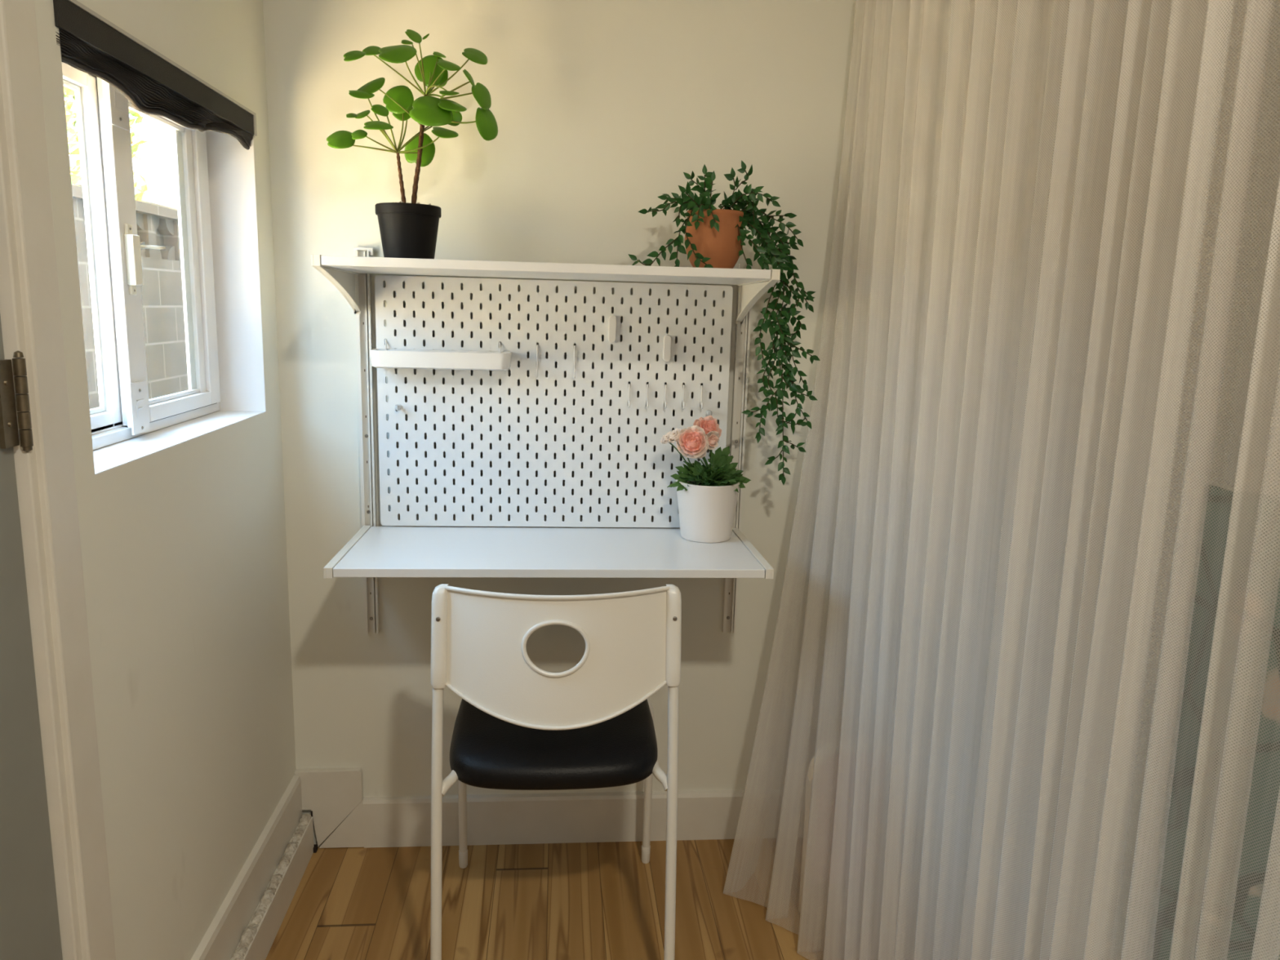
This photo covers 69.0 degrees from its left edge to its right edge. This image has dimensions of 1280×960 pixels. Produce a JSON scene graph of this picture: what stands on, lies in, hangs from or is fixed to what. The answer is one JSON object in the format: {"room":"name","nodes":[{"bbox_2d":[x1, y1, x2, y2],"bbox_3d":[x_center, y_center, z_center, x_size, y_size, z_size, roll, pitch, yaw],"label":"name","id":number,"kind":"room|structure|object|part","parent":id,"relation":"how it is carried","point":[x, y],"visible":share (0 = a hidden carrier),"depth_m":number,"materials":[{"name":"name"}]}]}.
{"room":"home office","nodes":[
{"label":"home office","id":0,"kind":"room"},
{"bbox_2d":[34,0,296,959],"bbox_3d":[-0.674,0.007,0.160,0.125,2.560,3.700,1,11,-5],"label":"wall","id":1,"kind":"structure","parent":0,"point":[184,545],"depth_m":1.50,"materials":[{"name":"paint"}]},
{"bbox_2d":[0,315,62,959],"bbox_3d":[-0.670,0.115,0.656,0.055,2.030,0.811,1,11,-5],"label":"door","id":2,"kind":"structure","parent":1,"relation":"in","point":[29,925],"depth_m":1.04,"materials":[{"name":"grey paint"}]},
{"bbox_2d":[0,0,115,959],"bbox_3d":[-0.697,0.079,0.641,0.118,2.120,0.970,1,11,-5],"label":"door frame","id":3,"kind":"structure","parent":1,"relation":"attached to","point":[20,62],"depth_m":1.07,"materials":[{"name":"paint"}]},
{"bbox_2d":[61,62,220,449],"bbox_3d":[-0.806,-0.358,1.498,0.100,0.576,0.718,1,11,-5],"label":"window","id":4,"kind":"structure","parent":1,"relation":"in","point":[125,411],"depth_m":1.47,"materials":[{"name":"white plastic"}]},
{"bbox_3d":[-0.829,-0.326,1.323,0.020,0.536,0.328,1,11,-5],"label":"sash","id":5,"kind":"part","parent":4,"relation":"part of","materials":[{"name":"white plastic"}]},
{"bbox_3d":[-0.789,-0.576,1.410,0.004,0.080,0.058,1,11,-5],"label":"lock plate","id":6,"kind":"part","parent":4,"relation":"part of","materials":[{"name":"white plastic"}]},
{"bbox_3d":[-0.802,-0.116,1.494,0.004,0.082,0.060,1,11,-5],"label":"lock plate","id":7,"kind":"part","parent":4,"relation":"part of","materials":[{"name":"white plastic"}]},
{"bbox_2d":[53,0,257,149],"bbox_3d":[-0.733,-0.602,1.461,0.036,0.088,0.742,1,11,-5],"label":"window blind","id":8,"kind":"object","parent":4,"relation":"attached to","point":[152,82],"visible":0.98,"depth_m":1.34,"materials":[{"name":"grey fabric"}]},
{"bbox_3d":[-0.732,-0.578,1.466,0.022,0.039,0.742,1,11,-5],"label":"rail","id":9,"kind":"part","parent":8,"relation":"part of","materials":[{"name":"grey fabric"}]},
{"bbox_3d":[-0.832,-0.386,1.640,0.023,0.536,0.382,1,11,-5],"label":"sash","id":10,"kind":"part","parent":4,"relation":"part of","materials":[{"name":"white plastic"}]},
{"bbox_2d":[58,32,266,475],"bbox_3d":[-0.773,-0.358,1.501,0.090,0.580,0.722,1,11,-5],"label":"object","id":11,"kind":"structure","parent":1,"relation":"attached to","point":[231,166],"depth_m":1.84,"materials":[{"name":"white paint"}]},
{"bbox_2d":[191,774,302,959],"bbox_3d":[-0.755,0.856,1.731,0.014,0.190,0.892,1,11,-5],"label":"baseboard","id":12,"kind":"structure","parent":1,"relation":"attached to","point":[220,940],"depth_m":1.82,"materials":[{"name":"paint"}]},
{"bbox_2d":[231,813,311,959],"bbox_3d":[-0.735,0.858,1.729,0.026,0.018,0.884,1,11,-5],"label":"trim","id":13,"kind":"structure","parent":1,"relation":"attached to","point":[246,938],"depth_m":1.87,"materials":[{"name":"paint"}]},
{"bbox_2d":[230,816,314,959],"bbox_3d":[-0.736,0.907,1.739,0.025,0.088,0.886,1,11,-5],"label":"trim","id":14,"kind":"structure","parent":1,"relation":"attached to","point":[260,947],"depth_m":1.93,"materials":[{"name":"paint"}]},
{"bbox_2d":[311,810,317,853],"bbox_3d":[-0.761,0.821,2.173,0.012,0.098,0.016,1,11,-5],"label":"trim","id":15,"kind":"structure","parent":1,"relation":"attached to","point":[315,847],"depth_m":2.17,"materials":[{"name":"grey"}]},
{"bbox_2d":[265,837,893,959],"bbox_3d":[0.936,1.252,0.547,3.220,0.060,3.720,1,11,-5],"label":"floor","id":16,"kind":"structure","parent":0,"point":[575,900],"depth_m":2.01,"materials":[{"name":"brown wood"}]},
{"bbox_2d":[430,583,681,959],"bbox_3d":[-0.167,0.550,1.853,0.446,0.779,0.495,1,11,-5],"label":"chair","id":17,"kind":"object","parent":16,"relation":"on","point":[519,725],"visible":1,"depth_m":1.65,"materials":[{"name":"white plastic"}]},
{"bbox_3d":[-0.362,0.585,1.665,0.019,0.764,0.144,1,11,-5],"label":"leg","id":18,"kind":"part","parent":17,"relation":"part of","materials":[{"name":"white metal"}]},
{"bbox_3d":[-0.366,0.702,1.896,0.049,0.447,0.432,1,11,-5],"label":"leg","id":19,"kind":"part","parent":17,"relation":"part of","materials":[{"name":"white metal"}]},
{"bbox_3d":[-0.169,0.487,1.854,0.397,0.063,0.414,1,11,-5],"label":"seat","id":20,"kind":"part","parent":17,"relation":"part of","materials":[{"name":"black"}]},
{"bbox_3d":[-0.146,0.310,1.650,0.446,0.232,0.115,1,11,-5],"label":"backrest","id":21,"kind":"part","parent":17,"relation":"part of","materials":[{"name":"white plastic"}]},
{"bbox_3d":[0.022,0.706,1.932,0.049,0.447,0.432,1,11,-5],"label":"leg","id":22,"kind":"part","parent":17,"relation":"part of","materials":[{"name":"white metal"}]},
{"bbox_3d":[0.057,0.590,1.703,0.019,0.764,0.144,1,11,-5],"label":"leg","id":23,"kind":"part","parent":17,"relation":"part of","materials":[{"name":"white metal"}]},
{"bbox_2d":[798,483,1279,959],"bbox_3d":[0.776,0.578,1.244,0.723,1.001,1.482,1,11,-5],"label":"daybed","id":24,"kind":"object","parent":16,"relation":"on","point":[1264,791],"visible":0.32,"depth_m":1.53,"materials":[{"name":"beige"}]},
{"bbox_3d":[0.689,0.738,2.001,0.689,0.396,0.025,1,11,-5],"label":"footboard frame","id":25,"kind":"part","parent":24,"relation":"part of","materials":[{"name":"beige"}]},
{"bbox_3d":[0.690,0.716,1.997,0.643,0.308,0.008,1,11,-5],"label":"footboard panel","id":26,"kind":"part","parent":24,"relation":"part of","materials":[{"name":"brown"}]},
{"bbox_2d":[262,0,1279,844],"bbox_3d":[0.788,-0.328,2.176,3.460,2.560,0.120,1,11,-5],"label":"wall","id":27,"kind":"structure","parent":0,"point":[601,109],"depth_m":2.01,"materials":[{"name":"paint"}]},
{"bbox_2d":[294,767,363,846],"bbox_3d":[-0.726,0.767,2.181,0.151,0.193,0.015,1,11,-5],"label":"trim","id":28,"kind":"structure","parent":27,"relation":"attached to","point":[331,794],"depth_m":2.17,"materials":[{"name":"paint"}]},
{"bbox_2d":[353,247,373,255],"bbox_3d":[-0.581,-0.481,1.960,0.040,0.016,0.012,1,11,-5],"label":"clip","id":29,"kind":"object","parent":27,"relation":"attached to","point":[370,250],"visible":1,"depth_m":1.95,"materials":[{"name":"white plastic"}]},
{"bbox_2d":[354,250,379,634],"bbox_3d":[-0.595,-0.067,2.034,0.030,0.841,0.016,1,11,-5],"label":"upright","id":30,"kind":"object","parent":27,"relation":"attached to","point":[362,281],"visible":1,"depth_m":2.02,"materials":[{"name":"silver metal"}]},
{"bbox_2d":[311,254,780,324],"bbox_3d":[-0.175,-0.368,1.835,0.833,0.106,0.336,1,11,-5],"label":"wall shelf","id":31,"kind":"object","parent":27,"relation":"attached to","point":[340,271],"visible":1,"depth_m":1.69,"materials":[{"name":"white paint"}]},
{"bbox_2d":[326,29,497,258],"bbox_3d":[-0.434,-0.636,1.774,0.317,0.435,0.169,1,11,-5],"label":"leaf plant","id":32,"kind":"object","parent":31,"relation":"on","point":[407,230],"visible":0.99,"depth_m":1.77,"materials":[{"name":"green plant"}]},
{"bbox_3d":[-0.458,-0.573,1.791,0.018,0.106,0.009,1,11,-5],"label":"stem","id":33,"kind":"part","parent":32,"relation":"part of","materials":[{"name":"brown plant"}]},
{"bbox_3d":[-0.449,-0.476,1.810,0.124,0.108,0.124,1,11,-5],"label":"pot","id":34,"kind":"part","parent":32,"relation":"part of","materials":[{"name":"black plastic"}]},
{"bbox_3d":[-0.425,-0.629,1.794,0.037,0.216,0.012,-1,11,-13],"label":"stem","id":35,"kind":"part","parent":32,"relation":"part of","materials":[{"name":"brown plant"}]},
{"bbox_2d":[627,160,820,484],"bbox_3d":[0.173,-0.310,1.896,0.410,0.658,0.147,1,11,-5],"label":"plant","id":36,"kind":"object","parent":31,"relation":"on","point":[714,237],"visible":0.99,"depth_m":1.87,"materials":[{"name":"green plant"}]},
{"bbox_3d":[0.149,-0.478,1.877,0.118,0.120,0.118,1,11,-5],"label":"pot","id":37,"kind":"part","parent":36,"relation":"part of","materials":[{"name":"ceramic"}]},
{"bbox_2d":[323,524,773,578],"bbox_3d":[-0.178,0.185,1.925,0.836,0.109,0.364,1,11,-5],"label":"desk","id":38,"kind":"object","parent":27,"relation":"attached to","point":[373,551],"visible":0.98,"depth_m":1.84,"materials":[{"name":"white laminate"}]},
{"bbox_2d":[374,275,733,527],"bbox_3d":[-0.184,-0.160,2.033,0.760,0.538,0.047,1,11,-5],"label":"pegboard","id":39,"kind":"object","parent":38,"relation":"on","point":[397,401],"visible":0.93,"depth_m":2.03,"materials":[{"name":"white metal"}]},
{"bbox_3d":[-0.517,-0.155,1.992,0.012,0.012,0.023,1,11,-5],"label":"connector knob","id":40,"kind":"part","parent":39,"relation":"part of","materials":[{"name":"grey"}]},
{"bbox_2d":[369,339,511,370],"bbox_3d":[-0.416,-0.263,1.957,0.288,0.056,0.072,1,11,-5],"label":"tray","id":41,"kind":"object","parent":39,"relation":"hanging from","point":[385,357],"visible":1,"depth_m":1.93,"materials":[{"name":"white plastic"}]},
{"bbox_2d":[536,344,538,377],"bbox_3d":[-0.220,-0.255,1.996,0.004,0.069,0.043,1,11,-5],"label":"hook","id":42,"kind":"object","parent":39,"relation":"attached to","point":[537,345],"visible":1,"depth_m":2.00,"materials":[{"name":"white metal"}]},
{"bbox_2d":[573,345,575,377],"bbox_3d":[-0.140,-0.254,2.004,0.004,0.069,0.043,1,11,-5],"label":"hook","id":43,"kind":"object","parent":39,"relation":"attached to","point":[574,345],"visible":1,"depth_m":2.01,"materials":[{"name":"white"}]},
{"bbox_2d":[608,315,616,342],"bbox_3d":[-0.059,-0.325,2.006,0.018,0.058,0.012,1,11,-5],"label":"clip","id":44,"kind":"object","parent":39,"relation":"attached to","point":[612,319],"visible":1,"depth_m":2.00,"materials":[{"name":"white plastic"}]},
{"bbox_2d":[627,383,630,407],"bbox_3d":[-0.023,-0.184,2.033,0.004,0.051,0.032,1,11,-5],"label":"hook","id":45,"kind":"object","parent":39,"relation":"attached to","point":[628,399],"visible":1,"depth_m":2.03,"materials":[{"name":"white metal"}]},
{"bbox_2d":[646,384,648,408],"bbox_3d":[0.017,-0.183,2.036,0.004,0.051,0.032,1,11,-5],"label":"hook","id":46,"kind":"object","parent":39,"relation":"attached to","point":[647,402],"visible":1,"depth_m":2.04,"materials":[{"name":"white metal"}]},
{"bbox_2d":[664,384,666,408],"bbox_3d":[0.056,-0.183,2.040,0.004,0.051,0.032,1,11,-5],"label":"hook","id":47,"kind":"object","parent":39,"relation":"attached to","point":[665,385],"visible":1,"depth_m":2.04,"materials":[{"name":"white metal"}]},
{"bbox_2d":[662,334,671,361],"bbox_3d":[0.059,-0.286,2.024,0.018,0.058,0.012,1,11,-5],"label":"clip","id":48,"kind":"object","parent":39,"relation":"attached to","point":[667,340],"visible":1,"depth_m":2.02,"materials":[{"name":"white plastic"}]},
{"bbox_2d":[682,384,685,408],"bbox_3d":[0.096,-0.182,2.044,0.004,0.051,0.032,1,11,-5],"label":"hook","id":49,"kind":"object","parent":39,"relation":"attached to","point":[683,385],"visible":1,"depth_m":2.04,"materials":[{"name":"white metal"}]},
{"bbox_2d":[700,385,703,408],"bbox_3d":[0.136,-0.182,2.047,0.004,0.051,0.032,1,11,-5],"label":"hook","id":50,"kind":"object","parent":39,"relation":"attached to","point":[701,386],"visible":1,"depth_m":2.05,"materials":[{"name":"white plastic"}]},
{"bbox_3d":[0.152,-0.148,2.053,0.012,0.012,0.023,1,11,-5],"label":"connector knob","id":51,"kind":"part","parent":39,"relation":"part of","materials":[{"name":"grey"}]},
{"bbox_2d":[660,415,751,542],"bbox_3d":[0.138,-0.006,2.001,0.199,0.267,0.143,1,11,-5],"label":"flower plant","id":52,"kind":"object","parent":38,"relation":"on","point":[707,493],"visible":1,"depth_m":1.97,"materials":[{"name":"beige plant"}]},
{"bbox_3d":[0.111,-0.079,1.943,0.068,0.069,0.042,1,11,-5],"label":"flower","id":53,"kind":"part","parent":52,"relation":"part of","materials":[{"name":"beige plant"}]},
{"bbox_3d":[0.122,-0.063,1.955,0.038,0.038,0.020,1,11,-5],"label":"flower","id":54,"kind":"part","parent":52,"relation":"part of","materials":[{"name":"beige plant"}]},
{"bbox_3d":[0.143,-0.108,1.971,0.062,0.055,0.048,1,11,-5],"label":"flower","id":55,"kind":"part","parent":52,"relation":"part of","materials":[{"name":"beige plant"}]},
{"bbox_3d":[0.145,0.063,2.018,0.138,0.126,0.138,1,11,-5],"label":"pot","id":56,"kind":"part","parent":52,"relation":"part of","materials":[{"name":"beige ceramic"}]},
{"bbox_3d":[0.150,-0.083,1.953,0.038,0.040,0.019,-4,12,-27],"label":"flower","id":57,"kind":"part","parent":52,"relation":"part of","materials":[{"name":"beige plant"}]},
{"bbox_2d":[319,788,805,848],"bbox_3d":[0.815,0.823,2.328,3.152,0.123,0.014,1,11,-5],"label":"baseboard","id":58,"kind":"structure","parent":27,"relation":"attached to","point":[389,821],"depth_m":2.23,"materials":[{"name":"paint"}]},
{"bbox_2d":[721,263,753,632],"bbox_3d":[0.220,-0.058,2.107,0.030,0.841,0.016,1,11,-5],"label":"upright","id":59,"kind":"object","parent":27,"relation":"attached to","point":[742,340],"visible":0.66,"depth_m":2.09,"materials":[{"name":"silver metal"}]},
{"label":"outside","id":60,"kind":"structure","parent":0,"visible":0},
{"bbox_3d":[-8.925,0.771,2.491,15.875,0.130,30.000,1,11,-5],"label":"ground","id":61,"kind":"structure","parent":60,"visible":0},
{"bbox_2d":[63,86,149,201],"bbox_3d":[-3.381,-1.224,5.770,0.643,2.896,0.886,1,11,-5],"label":"flowering bush","id":62,"kind":"object","parent":61,"relation":"on","point":[74,178],"visible":0.09,"depth_m":5.67,"materials":[{"name":"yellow plant"}]},
{"bbox_2d":[67,122,177,210],"bbox_3d":[-6.944,-2.387,10.036,4.500,3.420,9.000,1,11,-5],"label":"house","id":63,"kind":"structure","parent":61,"relation":"on","point":[158,172],"depth_m":9.20,"materials":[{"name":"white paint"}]},
{"bbox_2d":[71,184,188,408],"bbox_3d":[-2.475,0.049,1.900,0.240,1.860,18.000,1,11,-5],"label":"wall","id":64,"kind":"structure","parent":61,"relation":"on","point":[162,291],"depth_m":5.12,"materials":[{"name":"beige brick"}]},
{"bbox_3d":[0.993,-1.294,0.071,3.450,0.120,3.920,1,11,-5],"label":"ceiling","id":65,"kind":"structure","parent":0,"visible":0},
{"bbox_2d":[723,0,1279,959],"bbox_3d":[0.458,-0.108,0.875,0.307,2.457,2.447,1,11,-5],"label":"sheer curtain","id":66,"kind":"object","parent":65,"relation":"hanging from","point":[1091,159],"visible":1,"depth_m":1.24,"materials":[{"name":"white fabric"}]}
]}

